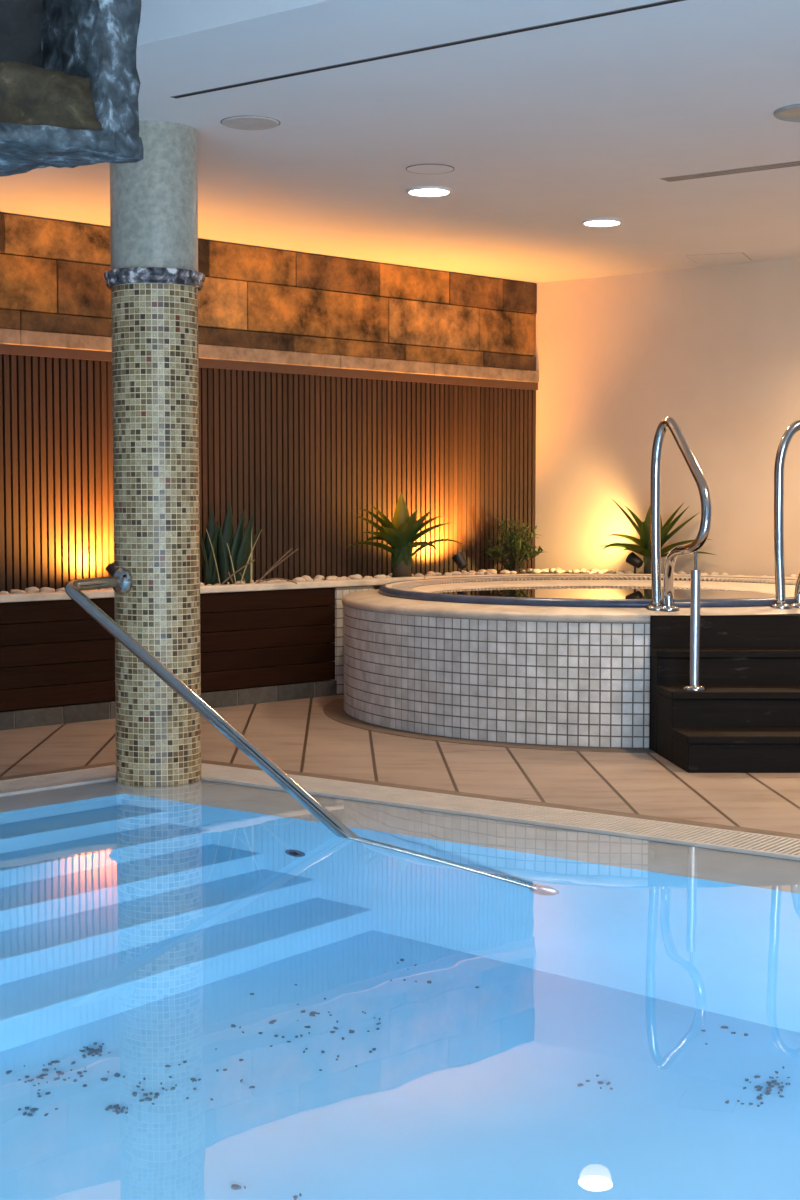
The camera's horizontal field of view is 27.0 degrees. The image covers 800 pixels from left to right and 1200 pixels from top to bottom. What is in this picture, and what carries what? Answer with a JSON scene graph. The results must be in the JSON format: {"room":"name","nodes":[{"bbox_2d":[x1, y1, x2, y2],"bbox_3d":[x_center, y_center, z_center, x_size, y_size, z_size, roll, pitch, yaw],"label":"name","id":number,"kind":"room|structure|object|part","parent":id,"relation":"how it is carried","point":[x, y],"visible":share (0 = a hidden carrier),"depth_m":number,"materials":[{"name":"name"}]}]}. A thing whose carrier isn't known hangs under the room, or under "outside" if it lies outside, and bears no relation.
{"room":"indoor swimming pool","nodes":[
{"label":"indoor swimming pool","id":0,"kind":"room"},
{"bbox_2d":[103,121,204,785],"bbox_3d":[-0.888,-0.275,6.083,0.365,2.855,0.365,1,4,17],"label":"column","id":1,"kind":"structure","parent":0,"point":[154,280],"depth_m":5.94,"materials":[{"name":"tile"}]},
{"bbox_2d":[65,567,357,837],"bbox_3d":[-0.382,0.549,5.305,1.956,1.253,0.320,3,4,40],"label":"pool handrail","id":2,"kind":"object","parent":1,"relation":"attached to","point":[121,581],"visible":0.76,"depth_m":5.41,"materials":[{"name":"silver metal"}]},
{"bbox_2d":[0,213,536,711],"bbox_3d":[-1.017,-0.621,8.649,4.900,2.445,0.206,-3,5,-43],"label":"wall","id":3,"kind":"structure","parent":0,"point":[52,272],"depth_m":8.89,"materials":[{"name":"orange stone"}]},
{"bbox_2d":[0,344,537,592],"bbox_3d":[-0.957,-0.607,8.586,4.900,1.253,0.042,-3,5,-43],"label":"cladding","id":4,"kind":"object","parent":3,"relation":"attached to","point":[300,448],"visible":0.54,"depth_m":8.92,"materials":[{"name":"brown wood"}]},
{"bbox_3d":[-0.957,-1.210,8.550,4.900,0.045,0.042,-3,5,-43],"label":"trim","id":5,"kind":"part","parent":4,"relation":"part of","materials":[{"name":"brown wood"}]},
{"bbox_2d":[0,328,538,382],"bbox_3d":[-0.954,-1.268,8.543,4.898,0.070,0.052,-3,5,-43],"label":"trim","id":6,"kind":"structure","parent":3,"relation":"attached to","point":[7,336],"depth_m":8.88,"materials":[{"name":"wood"}]},
{"bbox_2d":[0,0,799,282],"bbox_3d":[-0.176,-1.805,3.697,8.058,0.500,11.841,3,4,37],"label":"ceiling","id":7,"kind":"structure","parent":0,"point":[543,132],"depth_m":6.05,"materials":[{"name":"paint"}]},
{"bbox_2d":[0,0,143,176],"bbox_3d":[-1.104,-1.477,3.641,1.116,1.080,1.074,0,3,0],"label":"stone block","id":8,"kind":"object","parent":7,"relation":"hanging from","point":[70,81],"visible":1,"depth_m":3.47,"materials":[{"name":"stone"}]},
{"bbox_3d":[-1.136,-1.075,3.436,1.015,0.246,0.309,-1,4,-18],"label":"sill","id":9,"kind":"part","parent":8,"relation":"part of","materials":[{"name":"stone"}]},
{"bbox_2d":[220,116,280,129],"bbox_3d":[-0.527,-1.681,5.874,0.212,0.007,0.212,0,3,0],"label":"ceiling speaker","id":10,"kind":"object","parent":7,"relation":"attached to","point":[235,122],"visible":1,"depth_m":5.85},
{"bbox_2d":[171,0,685,98],"bbox_3d":[0.375,-1.615,4.702,2.774,0.006,0.026,2,4,36],"label":"air slot","id":11,"kind":"object","parent":7,"relation":"attached to","point":[666,1],"visible":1,"depth_m":4.88,"materials":[{"name":"black metal"}]},
{"bbox_2d":[406,186,451,196],"bbox_3d":[0.124,-1.754,7.157,0.196,0.012,0.196,0,3,0],"label":"recessed light","id":12,"kind":"object","parent":7,"relation":"in","point":[423,191],"visible":1,"depth_m":7.16,"materials":[{"name":"white plastic"}]},
{"bbox_2d":[410,189,447,194],"bbox_3d":[0.124,-1.757,7.157,0.170,0.005,0.170,-2,4,-34],"label":"diffuser","id":13,"kind":"object","parent":12,"relation":"attached to","point":[412,191],"depth_m":7.17,"materials":[{"name":"white plastic"}]},
{"bbox_2d":[406,164,453,173],"bbox_3d":[0.120,-1.730,6.685,0.195,0.006,0.195,0,3,0],"label":"ceiling disc","id":14,"kind":"object","parent":7,"relation":"attached to","point":[418,168],"visible":1,"depth_m":6.67,"materials":[{"name":"paint"}]},
{"bbox_2d":[582,218,621,226],"bbox_3d":[0.963,-1.800,7.948,0.192,0.012,0.192,0,3,0],"label":"recessed light","id":15,"kind":"object","parent":7,"relation":"in","point":[596,222],"visible":1,"depth_m":7.95,"materials":[{"name":"white plastic"}]},
{"bbox_2d":[585,221,618,224],"bbox_3d":[0.963,-1.804,7.948,0.167,0.005,0.167,2,4,26],"label":"diffuser","id":16,"kind":"object","parent":15,"relation":"attached to","point":[586,222],"depth_m":7.96,"materials":[{"name":"white plastic"}]},
{"bbox_2d":[686,253,750,262],"bbox_3d":[1.749,-1.874,9.131,0.307,0.006,0.304,1,4,21],"label":"access hatch","id":17,"kind":"object","parent":7,"relation":"attached to","point":[726,257],"visible":1,"depth_m":9.10,"materials":[{"name":"paint"}]},
{"bbox_2d":[659,161,799,181],"bbox_3d":[1.554,-1.726,6.593,1.129,0.006,0.085,2,4,36],"label":"ceiling vent","id":18,"kind":"object","parent":7,"relation":"in","point":[795,163],"visible":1,"depth_m":6.74,"materials":[{"name":"grey metal"}]},
{"bbox_2d":[774,104,799,121],"bbox_3d":[1.406,-1.669,5.702,0.250,0.012,0.250,0,3,0],"label":"recessed light","id":19,"kind":"object","parent":7,"relation":"in","point":[791,113],"visible":1,"depth_m":5.72,"materials":[{"name":"white metal"}]},
{"bbox_2d":[779,108,799,118],"bbox_3d":[1.406,-1.672,5.702,0.217,0.005,0.217,-1,3,-11],"label":"diffuser","id":20,"kind":"object","parent":19,"relation":"attached to","point":[784,113],"depth_m":5.72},
{"bbox_2d":[0,695,799,833],"bbox_3d":[0.088,0.683,6.617,9.418,0.120,7.420,0,3,0],"label":"floor","id":21,"kind":"structure","parent":0,"point":[297,734],"depth_m":6.45,"materials":[{"name":"tile"}]},
{"bbox_2d":[0,589,115,729],"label":"planter","id":22,"kind":"object","parent":21,"relation":"on","point":[41,609],"depth_m":7.56,"materials":[{"name":"wood"}]},
{"bbox_2d":[25,587,39,592],"bbox_3d":[-1.703,-0.043,7.714,0.077,0.036,0.058,1,4,17],"label":"pebble","id":23,"kind":"object","parent":22,"relation":"on","point":[33,589],"visible":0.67,"depth_m":7.70,"materials":[{"name":"white stone"}]},
{"bbox_2d":[39,587,50,591],"bbox_3d":[-1.637,-0.042,7.695,0.054,0.035,0.074,-1,3,-13],"label":"pebble","id":24,"kind":"object","parent":22,"relation":"on","point":[47,589],"visible":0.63,"depth_m":7.67,"materials":[{"name":"white stone"}]},
{"bbox_2d":[105,562,113,575],"bbox_3d":[-1.363,-0.105,7.996,0.097,0.159,0.071,2,4,29],"label":"spotlight","id":25,"kind":"object","parent":22,"relation":"on","point":[110,568],"visible":0.31,"depth_m":7.97,"materials":[{"name":"black metal"}]},
{"bbox_3d":[-1.426,0.518,7.730,2.958,0.079,0.044,-3,5,-43],"label":"skirting","id":26,"kind":"part","parent":22,"relation":"part of","materials":[{"name":"stone"}]},
{"bbox_2d":[200,571,650,707],"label":"planter","id":27,"kind":"object","parent":21,"relation":"on","point":[274,596],"depth_m":8.42,"materials":[{"name":"wood"}]},
{"bbox_2d":[199,503,298,584],"bbox_3d":[-0.769,-0.259,8.360,0.513,0.453,0.204,0,3,0],"label":"snake plant","id":28,"kind":"object","parent":27,"relation":"on","point":[226,556],"visible":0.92,"depth_m":8.35,"materials":[{"name":"green plant"}]},
{"bbox_2d":[292,577,305,581],"bbox_3d":[-0.527,-0.102,8.691,0.061,0.036,0.059,-3,4,-37],"label":"pebble","id":29,"kind":"object","parent":27,"relation":"on","point":[297,578],"visible":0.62,"depth_m":8.67,"materials":[{"name":"white stone"}]},
{"bbox_2d":[313,575,324,579],"bbox_3d":[-0.436,-0.118,8.964,0.059,0.035,0.058,2,4,36],"label":"pebble","id":30,"kind":"object","parent":27,"relation":"on","point":[321,577],"visible":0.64,"depth_m":8.94,"materials":[{"name":"white stone"}]},
{"bbox_2d":[348,575,360,578],"bbox_3d":[-0.245,-0.119,9.001,0.079,0.034,0.054,3,4,38],"label":"pebble","id":31,"kind":"object","parent":27,"relation":"on","point":[351,576],"visible":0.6,"depth_m":8.98,"materials":[{"name":"white stone"}]},
{"bbox_2d":[374,575,386,577],"bbox_3d":[-0.104,-0.121,9.066,0.076,0.035,0.052,-1,4,-19],"label":"pebble","id":32,"kind":"object","parent":27,"relation":"on","point":[376,576],"visible":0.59,"depth_m":9.05,"materials":[{"name":"white stone"}]},
{"bbox_2d":[346,493,468,576],"bbox_3d":[0.043,-0.348,9.153,0.677,0.488,0.254,0,3,0],"label":"agave","id":33,"kind":"object","parent":27,"relation":"on","point":[401,534],"visible":1,"depth_m":9.17,"materials":[{"name":"green plant"}]},
{"bbox_2d":[451,571,461,574],"bbox_3d":[0.318,-0.146,9.466,0.072,0.034,0.053,0,3,-4],"label":"pebble","id":34,"kind":"object","parent":27,"relation":"on","point":[454,572],"visible":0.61,"depth_m":9.44,"materials":[{"name":"white stone"}]},
{"bbox_2d":[452,552,467,572],"bbox_3d":[0.342,-0.196,9.549,0.071,0.158,0.096,-3,5,-44],"label":"spotlight","id":35,"kind":"object","parent":27,"relation":"on","point":[459,559],"visible":0.96,"depth_m":9.52,"materials":[{"name":"black metal"}]},
{"bbox_2d":[500,570,509,573],"bbox_3d":[0.615,-0.163,9.758,0.053,0.032,0.052,-2,4,-35],"label":"pebble","id":36,"kind":"object","parent":27,"relation":"on","point":[502,571],"visible":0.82,"depth_m":9.74,"materials":[{"name":"white stone"}]},
{"bbox_2d":[481,516,543,571],"bbox_3d":[0.675,-0.325,9.881,0.366,0.344,0.358,-2,4,-26],"label":"shrub","id":37,"kind":"object","parent":27,"relation":"on","point":[516,559],"visible":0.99,"depth_m":9.88,"materials":[{"name":"green plant"}]},
{"bbox_2d":[531,569,541,572],"bbox_3d":[0.809,-0.171,9.919,0.067,0.031,0.050,-1,3,-10],"label":"pebble","id":38,"kind":"object","parent":27,"relation":"on","point":[532,570],"visible":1,"depth_m":9.90,"materials":[{"name":"white stone"}]},
{"bbox_2d":[540,569,548,572],"bbox_3d":[0.858,-0.173,9.963,0.066,0.028,0.045,0,3,5],"label":"pebble","id":39,"kind":"object","parent":27,"relation":"on","point":[542,570],"visible":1,"depth_m":9.95,"materials":[{"name":"white stone"}]},
{"bbox_2d":[548,568,555,572],"bbox_3d":[0.917,-0.177,10.012,0.055,0.034,0.073,0,3,3],"label":"pebble","id":40,"kind":"object","parent":27,"relation":"on","point":[551,570],"visible":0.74,"depth_m":9.99,"materials":[{"name":"white stone"}]},
{"bbox_2d":[607,570,615,573],"bbox_3d":[1.227,-0.158,9.678,0.052,0.034,0.071,2,4,31],"label":"pebble","id":41,"kind":"object","parent":27,"relation":"on","point":[608,571],"visible":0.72,"depth_m":9.65,"materials":[{"name":"white stone"}]},
{"bbox_2d":[626,552,642,573],"bbox_3d":[1.348,-0.197,9.591,0.071,0.156,0.100,-3,5,-42],"label":"spotlight","id":42,"kind":"object","parent":27,"relation":"on","point":[632,558],"visible":0.97,"depth_m":9.57,"materials":[{"name":"black metal"}]},
{"bbox_2d":[600,498,714,573],"bbox_3d":[1.471,-0.366,9.550,0.655,0.477,0.222,0,3,0],"label":"agave","id":43,"kind":"object","parent":27,"relation":"on","point":[643,528],"visible":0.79,"depth_m":9.55,"materials":[{"name":"green plant"}]},
{"bbox_2d":[323,699,655,752],"bbox_3d":[1.085,0.561,7.635,2.920,0.002,1.838,0,3,0],"label":"trim","id":44,"kind":"structure","parent":21,"relation":"on","point":[334,709],"depth_m":7.11,"materials":[{"name":"tile"}]},
{"bbox_2d":[329,575,799,747],"bbox_3d":[1.060,0.231,8.158,2.783,0.602,2.732,0,3,0],"label":"hot tub","id":45,"kind":"object","parent":21,"relation":"on","point":[571,672],"visible":0.81,"depth_m":7.02,"materials":[{"name":"tile"}]},
{"bbox_2d":[430,585,775,598],"bbox_3d":[0.980,-0.031,8.112,1.708,0.001,1.708,0,3,0],"label":"water","id":46,"kind":"object","parent":45,"relation":"in","point":[533,591],"visible":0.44,"depth_m":8.21,"materials":[{"name":"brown liquid"}]},
{"bbox_2d":[770,420,799,607],"bbox_3d":[1.827,-0.216,6.958,0.539,1.081,0.169,2,4,26],"label":"handrail","id":47,"kind":"object","parent":45,"relation":"attached to","point":[786,438],"visible":1,"depth_m":6.99,"materials":[{"name":"silver metal"}]},
{"bbox_2d":[649,614,799,772],"bbox_3d":[1.574,0.340,6.735,1.118,0.550,1.069,0,3,0],"label":"wooden steps","id":48,"kind":"structure","parent":21,"relation":"on","point":[746,719],"depth_m":6.57,"materials":[{"name":"brown wood"}]},
{"bbox_2d":[646,417,711,689],"bbox_3d":[1.130,-0.202,6.709,0.129,1.081,0.500,-1,3,-12],"label":"handrail","id":49,"kind":"object","parent":48,"relation":"on","point":[697,544],"visible":1,"depth_m":6.71,"materials":[{"name":"silver metal"}]},
{"bbox_3d":[1.155,0.116,6.523,0.038,0.466,0.038,0,3,0],"label":"support post","id":50,"kind":"part","parent":49,"relation":"part of","materials":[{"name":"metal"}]},
{"bbox_2d":[534,258,799,576],"bbox_3d":[2.806,-0.631,8.812,5.120,2.445,0.120,3,4,38],"label":"wall","id":51,"kind":"structure","parent":0,"point":[713,350],"depth_m":9.66,"materials":[{"name":"beige paint"}]},
{"bbox_3d":[0.500,1.445,4.643,13.000,1.390,8.900,0,3,0],"label":"basin","id":52,"kind":"object","parent":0,"visible":0},
{"bbox_2d":[0,765,115,795],"bbox_3d":[-2.678,0.754,4.630,0.239,0.030,5.180,3,5,44],"label":"grating","id":53,"kind":"object","parent":52,"relation":"on","point":[61,779],"visible":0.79,"depth_m":6.07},
{"bbox_2d":[0,779,799,1199],"bbox_3d":[0.500,0.823,3.312,13.000,0.001,5.916,0,3,0],"label":"pool water","id":54,"kind":"object","parent":52,"relation":"in","point":[209,990],"visible":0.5,"depth_m":3.38,"materials":[{"name":"blue liquid"}]},
{"bbox_2d":[0,759,799,838],"bbox_3d":[-0.263,0.791,4.768,8.715,0.121,3.804,0,3,0],"label":"trim","id":55,"kind":"structure","parent":52,"relation":"attached to","point":[679,821],"depth_m":5.72,"materials":[{"name":"tile"}]},
{"bbox_2d":[201,763,799,858],"bbox_3d":[1.503,0.754,4.632,6.180,0.030,0.239,2,4,36],"label":"pool edge","id":56,"kind":"object","parent":52,"relation":"on","point":[788,847],"visible":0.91,"depth_m":5.42,"materials":[{"name":"beige stone"}]}
]}

